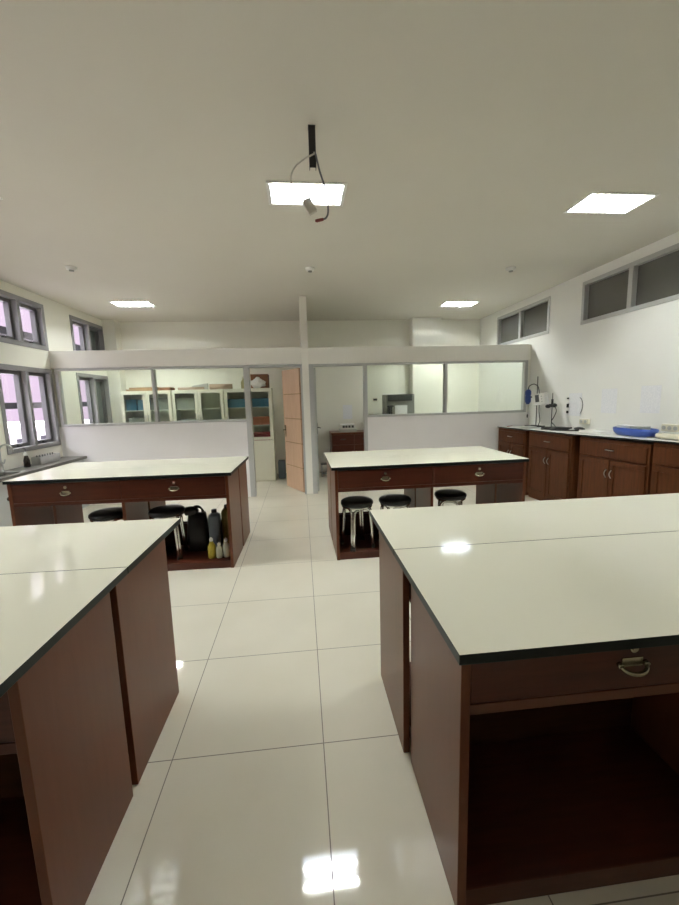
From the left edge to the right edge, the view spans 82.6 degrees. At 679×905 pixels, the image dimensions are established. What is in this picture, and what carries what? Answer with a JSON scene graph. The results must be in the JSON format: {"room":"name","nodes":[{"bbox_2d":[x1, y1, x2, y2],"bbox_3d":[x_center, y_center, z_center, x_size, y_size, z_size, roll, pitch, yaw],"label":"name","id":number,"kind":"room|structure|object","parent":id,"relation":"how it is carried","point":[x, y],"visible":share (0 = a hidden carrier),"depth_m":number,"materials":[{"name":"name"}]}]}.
{"room":"science classroom","nodes":[
{"label":"science classroom","id":0,"kind":"room"},
{"bbox_2d":[0,280,106,469],"bbox_3d":[-3.944,-0.233,2.360,0.120,3.100,10.700,-2,8,-5],"label":"wall","id":1,"kind":"structure","parent":0,"point":[57,321],"depth_m":5.69,"materials":[{"name":"beige paint"}]},
{"bbox_2d":[0,289,48,350],"bbox_3d":[-4.257,-1.724,5.062,0.134,0.645,1.065,-2,8,-5],"label":"window","id":2,"kind":"structure","parent":1,"relation":"in","point":[12,303],"depth_m":5.09,"materials":[{"name":"grey"}]},
{"bbox_2d":[0,364,60,454],"bbox_3d":[-4.226,-0.592,5.221,0.134,1.113,1.065,-2,8,-5],"label":"window","id":3,"kind":"structure","parent":1,"relation":"in","point":[21,374],"depth_m":5.22,"materials":[{"name":"grey"}]},
{"bbox_2d":[69,315,104,350],"bbox_3d":[-4.427,-1.957,6.747,0.134,0.645,1.065,-2,8,-5],"label":"window","id":4,"kind":"structure","parent":1,"relation":"in","point":[91,337],"depth_m":6.73,"materials":[{"name":"grey"}]},
{"bbox_2d":[76,373,112,423],"bbox_3d":[-4.396,-0.824,6.907,0.134,1.113,1.065,-2,8,-5],"label":"window","id":5,"kind":"structure","parent":1,"relation":"in","point":[96,386],"depth_m":6.91,"materials":[{"name":"grey"}]},
{"bbox_2d":[48,347,301,368],"bbox_3d":[-2.424,-1.440,5.897,3.672,0.250,0.140,-2,8,-5],"label":"beam","id":6,"kind":"structure","parent":1,"relation":"attached to","point":[226,356],"depth_m":5.82,"materials":[{"name":"paint"}]},
{"bbox_2d":[101,320,126,422],"bbox_3d":[-4.290,-0.952,7.532,0.230,3.100,0.240,-2,8,-5],"label":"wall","id":7,"kind":"structure","parent":0,"point":[111,328],"depth_m":7.36,"materials":[{"name":"beige paint"}]},
{"bbox_2d":[59,421,250,504],"bbox_3d":[-2.828,0.162,6.078,2.773,1.222,0.080,-2,8,-5],"label":"wall","id":8,"kind":"structure","parent":0,"point":[207,439],"depth_m":5.99,"materials":[{"name":"paint"}]},
{"bbox_2d":[54,365,246,426],"bbox_3d":[-2.841,-0.870,5.925,2.742,0.863,0.087,-2,8,-5],"label":"window","id":9,"kind":"structure","parent":8,"relation":"in","point":[57,372],"depth_m":5.86,"materials":[{"name":"grey metal"}]},
{"bbox_2d":[243,364,306,496],"bbox_3d":[-1.013,-0.337,6.192,0.899,2.080,0.108,-2,8,-5],"label":"trim","id":10,"kind":"structure","parent":8,"relation":"attached to","point":[246,369],"depth_m":6.10,"materials":[{"name":"grey metal"}]},
{"bbox_2d":[120,319,479,473],"bbox_3d":[-0.711,-1.121,8.042,7.960,3.100,0.100,-2,8,-5],"label":"wall","id":11,"kind":"structure","parent":0,"point":[336,386],"depth_m":7.93,"materials":[{"name":"beige paint"}]},
{"bbox_2d":[0,326,80,350],"bbox_3d":[-4.175,-1.215,2.201,0.050,0.100,10.700,-2,8,-5],"label":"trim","id":12,"kind":"structure","parent":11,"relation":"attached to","point":[27,336],"depth_m":5.54,"materials":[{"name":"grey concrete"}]},
{"bbox_2d":[5,402,86,408],"bbox_3d":[-4.148,-0.233,2.339,0.050,0.085,10.700,-2,8,-5],"label":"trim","id":13,"kind":"structure","parent":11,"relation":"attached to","point":[35,404],"depth_m":5.63,"materials":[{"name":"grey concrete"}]},
{"bbox_2d":[343,405,351,418],"bbox_3d":[0.170,-0.850,8.116,0.195,0.295,0.004,-2,8,-5],"label":"paper sheet","id":14,"kind":"object","parent":11,"relation":"attached to","point":[347,409],"visible":1,"depth_m":8.11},
{"bbox_2d":[299,296,312,493],"bbox_3d":[-0.617,-0.985,7.053,0.105,3.100,1.905,-2,8,-5],"label":"column","id":15,"kind":"structure","parent":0,"point":[302,299],"depth_m":6.11,"materials":[{"name":"paint"}]},
{"bbox_2d":[282,368,304,491],"bbox_3d":[-0.781,-0.377,6.560,0.158,2.027,0.640,-7,9,-32],"label":"door","id":16,"kind":"structure","parent":15,"relation":"in","point":[291,383],"depth_m":6.51,"materials":[{"name":"beige wood"}]},
{"bbox_2d":[313,368,320,490],"bbox_3d":[-0.404,-0.410,6.720,0.158,2.027,0.780,-2,8,-3],"label":"door","id":17,"kind":"structure","parent":15,"relation":"in","point":[316,423],"depth_m":6.35,"materials":[{"name":"grey plastic"}]},
{"bbox_2d":[308,344,529,363],"bbox_3d":[1.311,-1.586,6.254,3.628,0.250,0.140,-2,8,-5],"label":"trim","id":18,"kind":"structure","parent":15,"relation":"attached to","point":[385,354],"depth_m":6.18,"materials":[{"name":"paint"}]},
{"bbox_2d":[0,0,678,321],"bbox_3d":[-0.221,-1.943,2.550,7.960,0.030,11.000,-2,8,-5],"label":"ceiling","id":19,"kind":"structure","parent":0,"point":[141,141],"depth_m":2.43,"materials":[{"name":"paint"}]},
{"bbox_2d":[65,265,76,271],"bbox_3d":[-3.054,-2.086,4.402,0.116,0.050,0.116,-2,8,-5],"label":"smoke detector","id":20,"kind":"object","parent":19,"relation":"attached to","point":[70,268],"visible":1,"depth_m":4.38,"materials":[{"name":"white plastic"}]},
{"bbox_2d":[108,301,155,306],"bbox_3d":[-3.261,-2.378,6.099,0.594,0.083,0.344,-2,8,-5],"label":"ceiling light","id":21,"kind":"object","parent":19,"relation":"attached to","point":[116,303],"visible":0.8,"depth_m":6.14,"materials":[{"name":"white"}]},
{"bbox_2d":[265,181,347,206],"bbox_3d":[-0.254,-2.018,2.962,0.594,0.083,0.344,-2,8,-5],"label":"ceiling light","id":22,"kind":"object","parent":19,"relation":"attached to","point":[279,192],"visible":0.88,"depth_m":3.02,"materials":[{"name":"white"}]},
{"bbox_2d":[308,125,315,170],"bbox_3d":[-0.159,-1.774,2.254,0.042,0.224,0.040,-2,8,-5],"label":"bracket","id":23,"kind":"object","parent":19,"relation":"attached to","point":[311,128],"visible":1,"depth_m":2.23,"materials":[{"name":"black metal"}]},
{"bbox_2d":[290,152,316,215],"bbox_3d":[-0.209,-1.559,2.238,0.149,0.349,0.033,-2,8,-5],"label":"hanging cable","id":24,"kind":"object","parent":23,"relation":"hanging from","point":[308,204],"visible":1,"depth_m":2.24,"materials":[{"name":"grey plastic"}]},
{"bbox_2d":[315,152,328,222],"bbox_3d":[-0.107,-1.547,2.256,0.084,0.387,0.026,-2,8,-5],"label":"hanging cable","id":25,"kind":"object","parent":23,"relation":"hanging from","point":[325,218],"visible":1,"depth_m":2.26,"materials":[{"name":"grey plastic"}]},
{"bbox_2d":[439,302,478,306],"bbox_3d":[2.071,-2.607,6.697,0.594,0.083,0.344,-2,8,-5],"label":"ceiling light","id":26,"kind":"object","parent":19,"relation":"attached to","point":[446,304],"visible":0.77,"depth_m":6.78,"materials":[{"name":"white"}]},
{"bbox_2d":[563,192,660,213],"bbox_3d":[2.269,-2.127,3.243,0.594,0.083,0.344,-2,8,-5],"label":"ceiling light","id":27,"kind":"object","parent":19,"relation":"attached to","point":[594,202],"visible":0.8,"depth_m":3.28,"materials":[{"name":"white"}]},
{"bbox_2d":[83,471,678,904],"bbox_3d":[-0.136,1.200,2.993,8.060,0.120,11.000,-2,8,-5],"label":"floor","id":28,"kind":"structure","parent":0,"point":[278,771],"depth_m":1.70,"materials":[{"name":"tile"}]},
{"bbox_2d":[0,456,88,526],"bbox_3d":[-3.835,0.684,4.161,0.360,0.776,3.580,-2,8,-5],"label":"countertop","id":29,"kind":"structure","parent":28,"relation":"on","point":[5,513],"depth_m":4.59,"materials":[{"name":"grey stone"}]},
{"bbox_2d":[0,444,13,471],"bbox_3d":[-3.988,0.069,4.578,0.186,0.335,0.158,1,8,18],"label":"faucet","id":30,"kind":"object","parent":29,"relation":"on","point":[8,445],"visible":1,"depth_m":4.60,"materials":[{"name":"silver metal"}]},
{"bbox_2d":[0,471,23,477],"bbox_3d":[-3.860,0.285,4.362,0.230,0.041,0.600,-2,8,-5],"label":"basin","id":31,"kind":"object","parent":29,"relation":"in","point":[8,473],"depth_m":4.60,"materials":[{"name":"silver metal"}]},
{"bbox_2d":[22,448,30,467],"bbox_3d":[-3.993,0.060,4.928,0.080,0.257,0.071,5,10,38],"label":"soap bottle","id":32,"kind":"object","parent":29,"relation":"on","point":[26,460],"visible":1,"depth_m":4.92,"materials":[{"name":"black"}]},
{"bbox_2d":[31,452,60,464],"bbox_3d":[-4.009,0.077,5.287,0.120,0.124,0.420,-2,8,-5],"label":"test tube rack","id":33,"kind":"object","parent":29,"relation":"on","point":[42,459],"visible":1,"depth_m":5.20,"materials":[{"name":"white plastic"}]},
{"bbox_2d":[0,518,180,904],"bbox_3d":[-1.798,0.938,1.533,1.930,0.895,1.305,-2,8,-4],"label":"lab bench","id":34,"kind":"object","parent":28,"relation":"on","point":[89,688],"visible":1,"depth_m":1.32,"materials":[{"name":"brown"}]},
{"bbox_2d":[0,567,127,696],"bbox_3d":[-1.785,0.554,1.154,1.930,0.030,0.659,-2,8,-4],"label":"countertop","id":35,"kind":"structure","parent":34,"relation":"on","point":[37,609],"depth_m":1.25,"materials":[{"name":"white"}]},
{"bbox_2d":[0,518,180,573],"bbox_3d":[-1.836,0.465,1.799,1.930,0.030,0.644,-2,8,-4],"label":"countertop","id":36,"kind":"structure","parent":34,"relation":"on","point":[111,544],"depth_m":1.81,"materials":[{"name":"white"}]},
{"bbox_2d":[2,456,249,570],"bbox_3d":[-1.981,0.596,3.965,1.962,0.905,1.036,-2,8,-4],"label":"lab bench","id":37,"kind":"object","parent":28,"relation":"on","point":[141,486],"visible":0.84,"depth_m":3.55,"materials":[{"name":"brown"}]},
{"bbox_2d":[88,507,122,521],"bbox_3d":[-2.179,0.785,3.683,0.326,0.481,0.326,1,9,20],"label":"round stool","id":38,"kind":"object","parent":37,"relation":"on","point":[112,513],"visible":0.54,"depth_m":3.56,"materials":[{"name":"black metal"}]},
{"bbox_2d":[2,463,240,484],"bbox_3d":[-1.969,0.195,3.672,1.950,0.030,0.519,-2,8,-4],"label":"countertop","id":39,"kind":"structure","parent":37,"relation":"on","point":[204,470],"depth_m":3.55,"materials":[{"name":"white"}]},
{"bbox_2d":[43,456,248,470],"bbox_3d":[-2.006,0.126,4.167,1.950,0.030,0.479,-2,8,-4],"label":"countertop","id":40,"kind":"structure","parent":37,"relation":"on","point":[242,459],"depth_m":4.14,"materials":[{"name":"white"}]},
{"bbox_2d":[148,504,187,559],"bbox_3d":[-1.646,0.764,3.729,0.326,0.481,0.326,-4,9,-20],"label":"round stool","id":41,"kind":"object","parent":37,"relation":"on","point":[169,511],"visible":0.74,"depth_m":3.64,"materials":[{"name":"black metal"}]},
{"bbox_2d":[184,505,209,551],"bbox_3d":[-1.430,0.753,3.876,0.242,0.449,0.170,-2,8,-5],"label":"bag","id":42,"kind":"object","parent":37,"relation":"on","point":[198,538],"visible":0.94,"depth_m":3.82,"materials":[{"name":"black fabric"}]},
{"bbox_2d":[208,537,215,558],"bbox_3d":[-1.213,0.901,3.670,0.072,0.200,0.072,-2,8,-5],"label":"bottle","id":43,"kind":"object","parent":37,"relation":"on","point":[211,546],"visible":1,"depth_m":3.65,"materials":[{"name":"yellow plastic"}]},
{"bbox_2d":[208,509,222,547],"bbox_3d":[-1.235,0.767,3.846,0.115,0.419,0.110,-2,8,-5],"label":"bottle","id":44,"kind":"object","parent":37,"relation":"on","point":[214,518],"visible":0.9,"depth_m":3.80,"materials":[{"name":"grey plastic"}]},
{"bbox_2d":[216,542,222,557],"bbox_3d":[-1.142,0.924,3.675,0.064,0.150,0.064,-2,8,-5],"label":"bottle","id":45,"kind":"object","parent":37,"relation":"on","point":[219,550],"visible":1,"depth_m":3.65,"materials":[{"name":"beige plastic"}]},
{"bbox_2d":[221,504,228,543],"bbox_3d":[-1.141,0.741,3.954,0.110,0.434,0.120,-2,8,-5],"label":"bottle","id":46,"kind":"object","parent":37,"relation":"on","point":[224,517],"visible":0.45,"depth_m":3.90,"materials":[{"name":"glass"}]},
{"bbox_2d":[223,538,229,557],"bbox_3d":[-1.081,0.903,3.688,0.064,0.185,0.064,-2,8,-5],"label":"bottle","id":47,"kind":"object","parent":37,"relation":"on","point":[226,547],"visible":0.98,"depth_m":3.67,"materials":[{"name":"beige plastic"}]},
{"bbox_2d":[120,390,173,422],"bbox_3d":[-3.506,-0.266,7.294,0.880,1.765,0.451,-2,8,-5],"label":"tall cabinet","id":48,"kind":"object","parent":28,"relation":"on","point":[147,413],"visible":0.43,"depth_m":7.06,"materials":[{"name":"beige paint"}]},
{"bbox_2d":[125,399,140,410],"bbox_3d":[-3.817,-0.884,7.183,0.186,0.200,0.246,-2,8,-5],"label":"storage box","id":49,"kind":"object","parent":48,"relation":"on","point":[131,404],"visible":0.8,"depth_m":7.07,"materials":[{"name":"blue"}]},
{"bbox_2d":[128,417,144,421],"bbox_3d":[-3.733,-0.550,7.237,0.296,0.200,0.246,-2,8,-5],"label":"storage box","id":50,"kind":"object","parent":48,"relation":"on","point":[141,419],"visible":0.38,"depth_m":7.11,"materials":[{"name":"white plastic"}]},
{"bbox_2d":[126,387,159,390],"bbox_3d":[-3.622,-1.172,7.183,0.550,0.065,0.280,-2,8,-5],"label":"cardboard box","id":51,"kind":"object","parent":48,"relation":"on","point":[141,388],"visible":0.61,"depth_m":7.05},
{"bbox_2d":[137,400,150,409],"bbox_3d":[-3.633,-0.886,7.201,0.156,0.190,0.246,-2,8,-5],"label":"storage box","id":52,"kind":"object","parent":48,"relation":"on","point":[139,402],"visible":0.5,"depth_m":7.08,"materials":[{"name":"blue"}]},
{"bbox_2d":[125,409,168,411],"bbox_3d":[-3.523,-0.791,7.252,0.842,0.018,0.352,-2,8,-5],"label":"shelf","id":53,"kind":"object","parent":48,"relation":"attached to","point":[167,410],"depth_m":7.11,"materials":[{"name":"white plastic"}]},
{"bbox_2d":[150,397,168,409],"bbox_3d":[-3.320,-0.914,7.229,0.326,0.220,0.246,-2,8,-5],"label":"storage box","id":54,"kind":"object","parent":48,"relation":"on","point":[163,402],"visible":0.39,"depth_m":7.11,"materials":[{"name":"white plastic"}]},
{"bbox_2d":[171,389,224,420],"bbox_3d":[-2.600,-0.302,7.380,0.920,1.765,0.451,-2,8,-5],"label":"tall cabinet","id":55,"kind":"object","parent":28,"relation":"on","point":[209,403],"visible":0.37,"depth_m":7.44,"materials":[{"name":"beige paint"}]},
{"bbox_2d":[176,398,194,408],"bbox_3d":[-2.847,-0.923,7.275,0.356,0.200,0.246,-2,8,-5],"label":"storage box","id":56,"kind":"object","parent":55,"relation":"on","point":[182,403],"visible":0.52,"depth_m":7.16,"materials":[{"name":"grey plastic"}]},
{"bbox_2d":[178,387,203,389],"bbox_3d":[-2.759,-1.189,7.187,0.470,0.049,0.050,-2,8,-3],"label":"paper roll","id":57,"kind":"object","parent":55,"relation":"on","point":[179,388],"visible":0.86,"depth_m":7.17,"materials":[{"name":"beige"}]},
{"bbox_2d":[176,408,220,409],"bbox_3d":[-2.618,-0.828,7.338,0.882,0.018,0.352,-2,8,-5],"label":"shelf","id":58,"kind":"object","parent":55,"relation":"attached to","point":[176,408],"depth_m":7.18,"materials":[{"name":"white plastic"}]},
{"bbox_2d":[209,384,232,388],"bbox_3d":[-2.225,-1.239,7.264,0.414,0.098,0.100,-4,8,-14],"label":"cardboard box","id":59,"kind":"object","parent":55,"relation":"on","point":[211,386],"visible":0.89,"depth_m":7.22,"materials":[{"name":"beige"}]},
{"bbox_2d":[224,388,276,480],"bbox_3d":[-1.700,-0.339,7.466,0.870,1.765,0.451,-2,8,-5],"label":"tall cabinet","id":60,"kind":"object","parent":28,"relation":"on","point":[264,447],"visible":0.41,"depth_m":7.38,"materials":[{"name":"beige paint"}]},
{"bbox_2d":[227,399,244,407],"bbox_3d":[-1.941,-0.940,7.364,0.336,0.160,0.246,-2,8,-5],"label":"storage box","id":61,"kind":"object","parent":60,"relation":"on","point":[232,403],"visible":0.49,"depth_m":7.25,"materials":[{"name":"blue"}]},
{"bbox_2d":[228,407,268,408],"bbox_3d":[-1.718,-0.864,7.424,0.832,0.018,0.352,-2,8,-5],"label":"shelf","id":62,"kind":"object","parent":60,"relation":"attached to","point":[236,407],"depth_m":7.28,"materials":[{"name":"white plastic"}]},
{"bbox_2d":[250,377,265,387],"bbox_3d":[-1.523,-1.307,7.214,0.295,0.216,0.090,-2,8,-5],"label":"plastic bag","id":63,"kind":"object","parent":60,"relation":"on","point":[257,382],"visible":1,"depth_m":7.19,"materials":[{"name":"white"}]},
{"bbox_2d":[250,374,269,387],"bbox_3d":[-1.524,-1.362,7.424,0.327,0.262,0.290,-2,8,-5],"label":"cardboard box","id":64,"kind":"object","parent":60,"relation":"on","point":[265,377],"visible":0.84,"depth_m":7.28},
{"bbox_2d":[252,398,268,406],"bbox_3d":[-1.504,-0.958,7.406,0.316,0.160,0.246,-2,8,-5],"label":"storage box","id":65,"kind":"object","parent":60,"relation":"on","point":[256,402],"visible":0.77,"depth_m":7.29,"materials":[{"name":"blue"}]},
{"bbox_2d":[253,416,269,424],"bbox_3d":[-1.494,-0.617,7.454,0.316,0.150,0.246,-2,8,-5],"label":"storage box","id":66,"kind":"object","parent":60,"relation":"on","point":[259,420],"visible":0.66,"depth_m":7.34,"materials":[{"name":"brown"}]},
{"bbox_2d":[254,431,270,440],"bbox_3d":[-1.486,-0.322,7.496,0.316,0.150,0.246,-2,8,-5],"label":"storage box","id":67,"kind":"object","parent":60,"relation":"in","point":[265,433],"visible":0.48,"depth_m":7.38,"materials":[{"name":"red"}]},
{"bbox_2d":[278,460,285,478],"bbox_3d":[-1.139,0.328,7.661,0.140,0.360,0.140,-2,8,-5],"label":"storage bin","id":68,"kind":"object","parent":28,"relation":"on","point":[281,463],"visible":1,"depth_m":7.59,"materials":[{"name":"grey plastic"}]},
{"bbox_2d":[329,430,363,451],"bbox_3d":[0.268,-0.002,7.901,0.900,0.870,0.616,-2,8,-5],"label":"base cabinet","id":69,"kind":"object","parent":28,"relation":"on","point":[339,441],"visible":0.42,"depth_m":7.58,"materials":[{"name":"brown wood"}]},
{"bbox_2d":[339,423,356,431],"bbox_3d":[0.163,-0.499,7.790,0.330,0.150,0.260,-2,8,-5],"label":"water bath","id":70,"kind":"object","parent":69,"relation":"on","point":[342,427],"visible":1,"depth_m":7.67,"materials":[{"name":"grey plastic"}]},
{"bbox_2d":[382,394,413,413],"bbox_3d":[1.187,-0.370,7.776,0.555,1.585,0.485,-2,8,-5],"label":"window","id":71,"kind":"structure","parent":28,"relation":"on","point":[391,403],"depth_m":7.51,"materials":[{"name":"glass"}]},
{"bbox_2d":[324,446,528,559],"bbox_3d":[0.849,0.481,4.235,1.945,0.905,1.058,-2,8,-6],"label":"lab bench","id":72,"kind":"object","parent":28,"relation":"on","point":[498,476],"visible":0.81,"depth_m":3.78,"materials":[{"name":"brown"}]},
{"bbox_2d":[341,496,374,551],"bbox_3d":[0.178,0.696,3.863,0.326,0.481,0.326,-4,8,-14],"label":"round stool","id":73,"kind":"object","parent":72,"relation":"on","point":[357,503],"visible":0.99,"depth_m":3.77,"materials":[{"name":"metal"}]},
{"bbox_2d":[378,494,410,540],"bbox_3d":[0.560,0.679,3.904,0.326,0.481,0.326,-5,9,-20],"label":"round stool","id":74,"kind":"object","parent":72,"relation":"on","point":[395,501],"visible":0.58,"depth_m":3.78,"materials":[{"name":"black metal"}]},
{"bbox_2d":[324,446,500,460],"bbox_3d":[0.807,0.010,4.444,1.945,0.030,0.509,-2,8,-6],"label":"countertop","id":75,"kind":"structure","parent":72,"relation":"on","point":[473,449],"depth_m":4.42,"materials":[{"name":"white"}]},
{"bbox_2d":[327,452,528,470],"bbox_3d":[0.863,0.080,3.936,1.945,0.030,0.519,-2,8,-6],"label":"countertop","id":76,"kind":"structure","parent":72,"relation":"on","point":[483,457],"depth_m":3.81,"materials":[{"name":"white"}]},
{"bbox_2d":[434,489,466,505],"bbox_3d":[1.158,0.642,4.051,0.326,0.481,0.326,1,9,20],"label":"round stool","id":77,"kind":"object","parent":72,"relation":"on","point":[454,496],"visible":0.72,"depth_m":3.93,"materials":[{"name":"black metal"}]},
{"bbox_2d":[498,428,528,494],"bbox_3d":[2.962,0.106,6.213,0.560,0.982,0.735,-3,8,-9],"label":"base cabinet","id":78,"kind":"object","parent":28,"relation":"on","point":[511,441],"visible":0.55,"depth_m":6.00,"materials":[{"name":"brown wood"}]},
{"bbox_2d":[497,426,588,434],"bbox_3d":[3.008,-0.334,5.656,0.573,0.037,1.697,-2,8,-5],"label":"countertop","id":79,"kind":"structure","parent":78,"relation":"on","point":[538,429],"depth_m":5.44,"materials":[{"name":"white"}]},
{"bbox_2d":[525,376,547,426],"bbox_3d":[3.064,-0.785,6.002,0.284,0.785,0.363,-2,8,-5],"label":"overhead stirrer","id":80,"kind":"object","parent":79,"relation":"on","point":[539,399],"visible":0.97,"depth_m":5.98,"materials":[{"name":"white plastic"}]},
{"bbox_2d":[541,393,556,428],"bbox_3d":[3.141,-0.616,5.707,0.180,0.520,0.241,-2,8,-5],"label":"stand","id":81,"kind":"object","parent":79,"relation":"on","point":[552,404],"visible":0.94,"depth_m":5.70,"materials":[{"name":"black metal"}]},
{"bbox_2d":[551,427,571,429],"bbox_3d":[3.105,-0.341,5.435,0.188,0.049,0.377,-2,8,-5],"label":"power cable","id":82,"kind":"object","parent":79,"relation":"on","point":[558,428],"visible":0.94,"depth_m":5.33,"materials":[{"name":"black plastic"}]},
{"bbox_2d":[369,493,678,904],"bbox_3d":[1.279,0.822,1.765,2.070,0.895,1.288,-2,8,-5],"label":"lab bench","id":83,"kind":"object","parent":28,"relation":"on","point":[536,701],"visible":1,"depth_m":1.36,"materials":[{"name":"brown"}]},
{"bbox_2d":[369,493,678,554],"bbox_3d":[1.233,0.346,2.047,2.070,0.030,0.594,-2,8,-5],"label":"countertop","id":84,"kind":"structure","parent":83,"relation":"on","point":[437,526],"depth_m":1.98,"materials":[{"name":"white"}]},
{"bbox_2d":[394,531,678,665],"bbox_3d":[1.297,0.434,1.411,2.070,0.030,0.692,-2,8,-5],"label":"countertop","id":85,"kind":"structure","parent":83,"relation":"on","point":[520,600],"depth_m":1.25,"materials":[{"name":"white"}]},
{"bbox_2d":[527,431,579,500],"bbox_3d":[3.070,0.218,5.362,0.509,0.992,0.855,-3,8,-9],"label":"base cabinet","id":86,"kind":"object","parent":28,"relation":"on","point":[553,464],"visible":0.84,"depth_m":5.21,"materials":[{"name":"brown wood"}]},
{"bbox_2d":[577,436,653,498],"bbox_3d":[3.202,0.349,4.364,0.460,1.004,0.925,-3,8,-9],"label":"base cabinet","id":87,"kind":"object","parent":28,"relation":"on","point":[608,467],"visible":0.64,"depth_m":4.25,"materials":[{"name":"brown wood"}]},
{"bbox_2d":[573,433,678,443],"bbox_3d":[3.240,-0.120,3.808,0.478,0.075,2.047,-2,8,-5],"label":"countertop","id":88,"kind":"structure","parent":87,"relation":"on","point":[613,436],"depth_m":4.09,"materials":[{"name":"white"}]},
{"bbox_2d":[579,428,615,433],"bbox_3d":[3.202,-0.262,4.791,0.240,0.039,0.340,-2,8,-5],"label":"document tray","id":89,"kind":"object","parent":88,"relation":"on","point":[592,431],"visible":0.8,"depth_m":4.75,"materials":[{"name":"white plastic"}]},
{"bbox_2d":[613,426,658,437],"bbox_3d":[3.245,-0.228,4.253,0.210,0.086,0.510,-2,8,-5],"label":"tub","id":90,"kind":"object","parent":88,"relation":"on","point":[619,431],"visible":0.88,"depth_m":4.13,"materials":[{"name":"blue plastic"}]},
{"bbox_2d":[617,424,634,427],"bbox_3d":[3.232,-0.272,4.367,0.110,0.087,0.145,-2,8,-5],"label":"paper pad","id":91,"kind":"object","parent":90,"relation":"in","point":[618,425],"visible":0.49,"depth_m":4.34,"materials":[{"name":"white paper"}]},
{"bbox_2d":[630,426,650,429],"bbox_3d":[3.251,-0.244,4.185,0.100,0.085,0.164,-2,8,-5],"label":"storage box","id":92,"kind":"object","parent":90,"relation":"in","point":[631,427],"visible":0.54,"depth_m":4.12,"materials":[{"name":"grey plastic"}]},
{"bbox_2d":[655,432,678,439],"bbox_3d":[3.290,-0.160,3.759,0.230,0.062,0.280,-2,8,-5],"label":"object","id":93,"kind":"object","parent":88,"relation":"on","point":[666,435],"visible":1,"depth_m":3.76,"materials":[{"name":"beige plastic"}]},
{"bbox_2d":[649,442,678,494],"bbox_3d":[3.312,0.458,3.469,0.400,1.032,0.860,-3,8,-9],"label":"base cabinet","id":94,"kind":"object","parent":28,"relation":"on","point":[665,461],"visible":0.5,"depth_m":3.68,"materials":[{"name":"brown wood"}]},
{"bbox_2d":[409,317,441,412],"bbox_3d":[1.792,-1.199,8.111,0.600,3.100,0.240,-2,8,-5],"label":"wall pillar","id":95,"kind":"structure","parent":0,"point":[424,379],"depth_m":7.93,"materials":[{"name":"beige paint"}]},
{"bbox_2d":[368,412,528,490],"bbox_3d":[1.839,-0.028,6.522,2.763,1.222,0.080,-2,8,-5],"label":"wall","id":96,"kind":"structure","parent":0,"point":[455,430],"depth_m":6.42,"materials":[{"name":"paint"}]},
{"bbox_2d":[309,363,367,493],"bbox_3d":[-0.004,-0.378,6.288,0.920,2.080,0.108,-2,8,-5],"label":"trim","id":97,"kind":"structure","parent":96,"relation":"attached to","point":[311,370],"depth_m":6.20,"materials":[{"name":"grey metal"}]},
{"bbox_2d":[367,360,527,416],"bbox_3d":[1.785,-1.058,6.366,2.707,0.863,0.087,-2,8,-5],"label":"window","id":98,"kind":"structure","parent":96,"relation":"in","point":[525,362],"depth_m":6.35,"materials":[{"name":"grey metal"}]},
{"bbox_2d":[526,345,530,411],"bbox_3d":[3.154,-1.236,6.488,0.055,1.108,0.060,-2,8,-5],"label":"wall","id":99,"kind":"structure","parent":0,"point":[529,360],"depth_m":6.44,"materials":[{"name":"beige paint"}]},
{"bbox_2d":[478,231,678,432],"bbox_3d":[3.611,-0.540,3.080,0.150,3.100,10.700,-2,8,-5],"label":"wall","id":100,"kind":"structure","parent":0,"point":[628,352],"depth_m":5.08,"materials":[{"name":"white paint"}]},
{"bbox_2d":[497,296,550,344],"bbox_3d":[3.169,-2.206,6.675,0.112,0.550,1.590,-2,8,-5],"label":"window","id":101,"kind":"structure","parent":100,"relation":"in","point":[532,320],"depth_m":6.60,"materials":[{"name":"grey metal"}]},
{"bbox_2d":[568,393,581,415],"bbox_3d":[3.305,-0.673,5.425,0.004,0.315,0.250,-2,8,-5],"label":"paper sheet","id":102,"kind":"object","parent":100,"relation":"attached to","point":[575,402],"visible":1,"depth_m":5.42,"materials":[{"name":"paper"}]},
{"bbox_2d":[579,419,589,423],"bbox_3d":[3.312,-0.419,5.227,0.046,0.067,0.160,-2,8,-5],"label":"power outlet","id":103,"kind":"object","parent":100,"relation":"attached to","point":[581,421],"visible":1,"depth_m":5.20,"materials":[{"name":"beige plastic"}]},
{"bbox_2d":[601,389,617,412],"bbox_3d":[3.363,-0.643,4.826,0.004,0.300,0.240,-2,8,-5],"label":"paper sheet","id":104,"kind":"object","parent":100,"relation":"attached to","point":[609,396],"visible":1,"depth_m":4.82,"materials":[{"name":"paper"}]},
{"bbox_2d":[580,243,678,324],"bbox_3d":[3.395,-1.897,4.435,0.112,0.550,1.585,-2,8,-5],"label":"window","id":105,"kind":"structure","parent":100,"relation":"in","point":[653,279],"depth_m":4.42,"materials":[{"name":"grey metal"}]},
{"bbox_2d":[639,385,661,412],"bbox_3d":[3.420,-0.584,4.254,0.004,0.300,0.245,-2,8,-5],"label":"paper sheet","id":106,"kind":"object","parent":100,"relation":"attached to","point":[650,399],"visible":1,"depth_m":4.25,"materials":[{"name":"paper"}]},
{"bbox_2d":[661,424,678,431],"bbox_3d":[3.435,-0.254,4.004,0.046,0.075,0.190,-2,8,-5],"label":"power outlet","id":107,"kind":"object","parent":100,"relation":"attached to","point":[665,427],"visible":0.97,"depth_m":3.99,"materials":[{"name":"beige plastic"}]},
{"label":"outside","id":108,"kind":"structure","parent":0,"visible":0},
{"bbox_3d":[-88.762,3.356,62.524,155.000,0.200,260.000,-2,8,-5],"label":"ground","id":109,"kind":"structure","parent":108,"visible":0},
{"bbox_2d":[7,419,88,443],"bbox_3d":[-36.249,0.719,43.109,13.000,7.600,19.000,-2,8,-5],"label":"building","id":110,"kind":"structure","parent":109,"relation":"on","point":[14,429],"depth_m":37.96,"materials":[{"name":"grey"}]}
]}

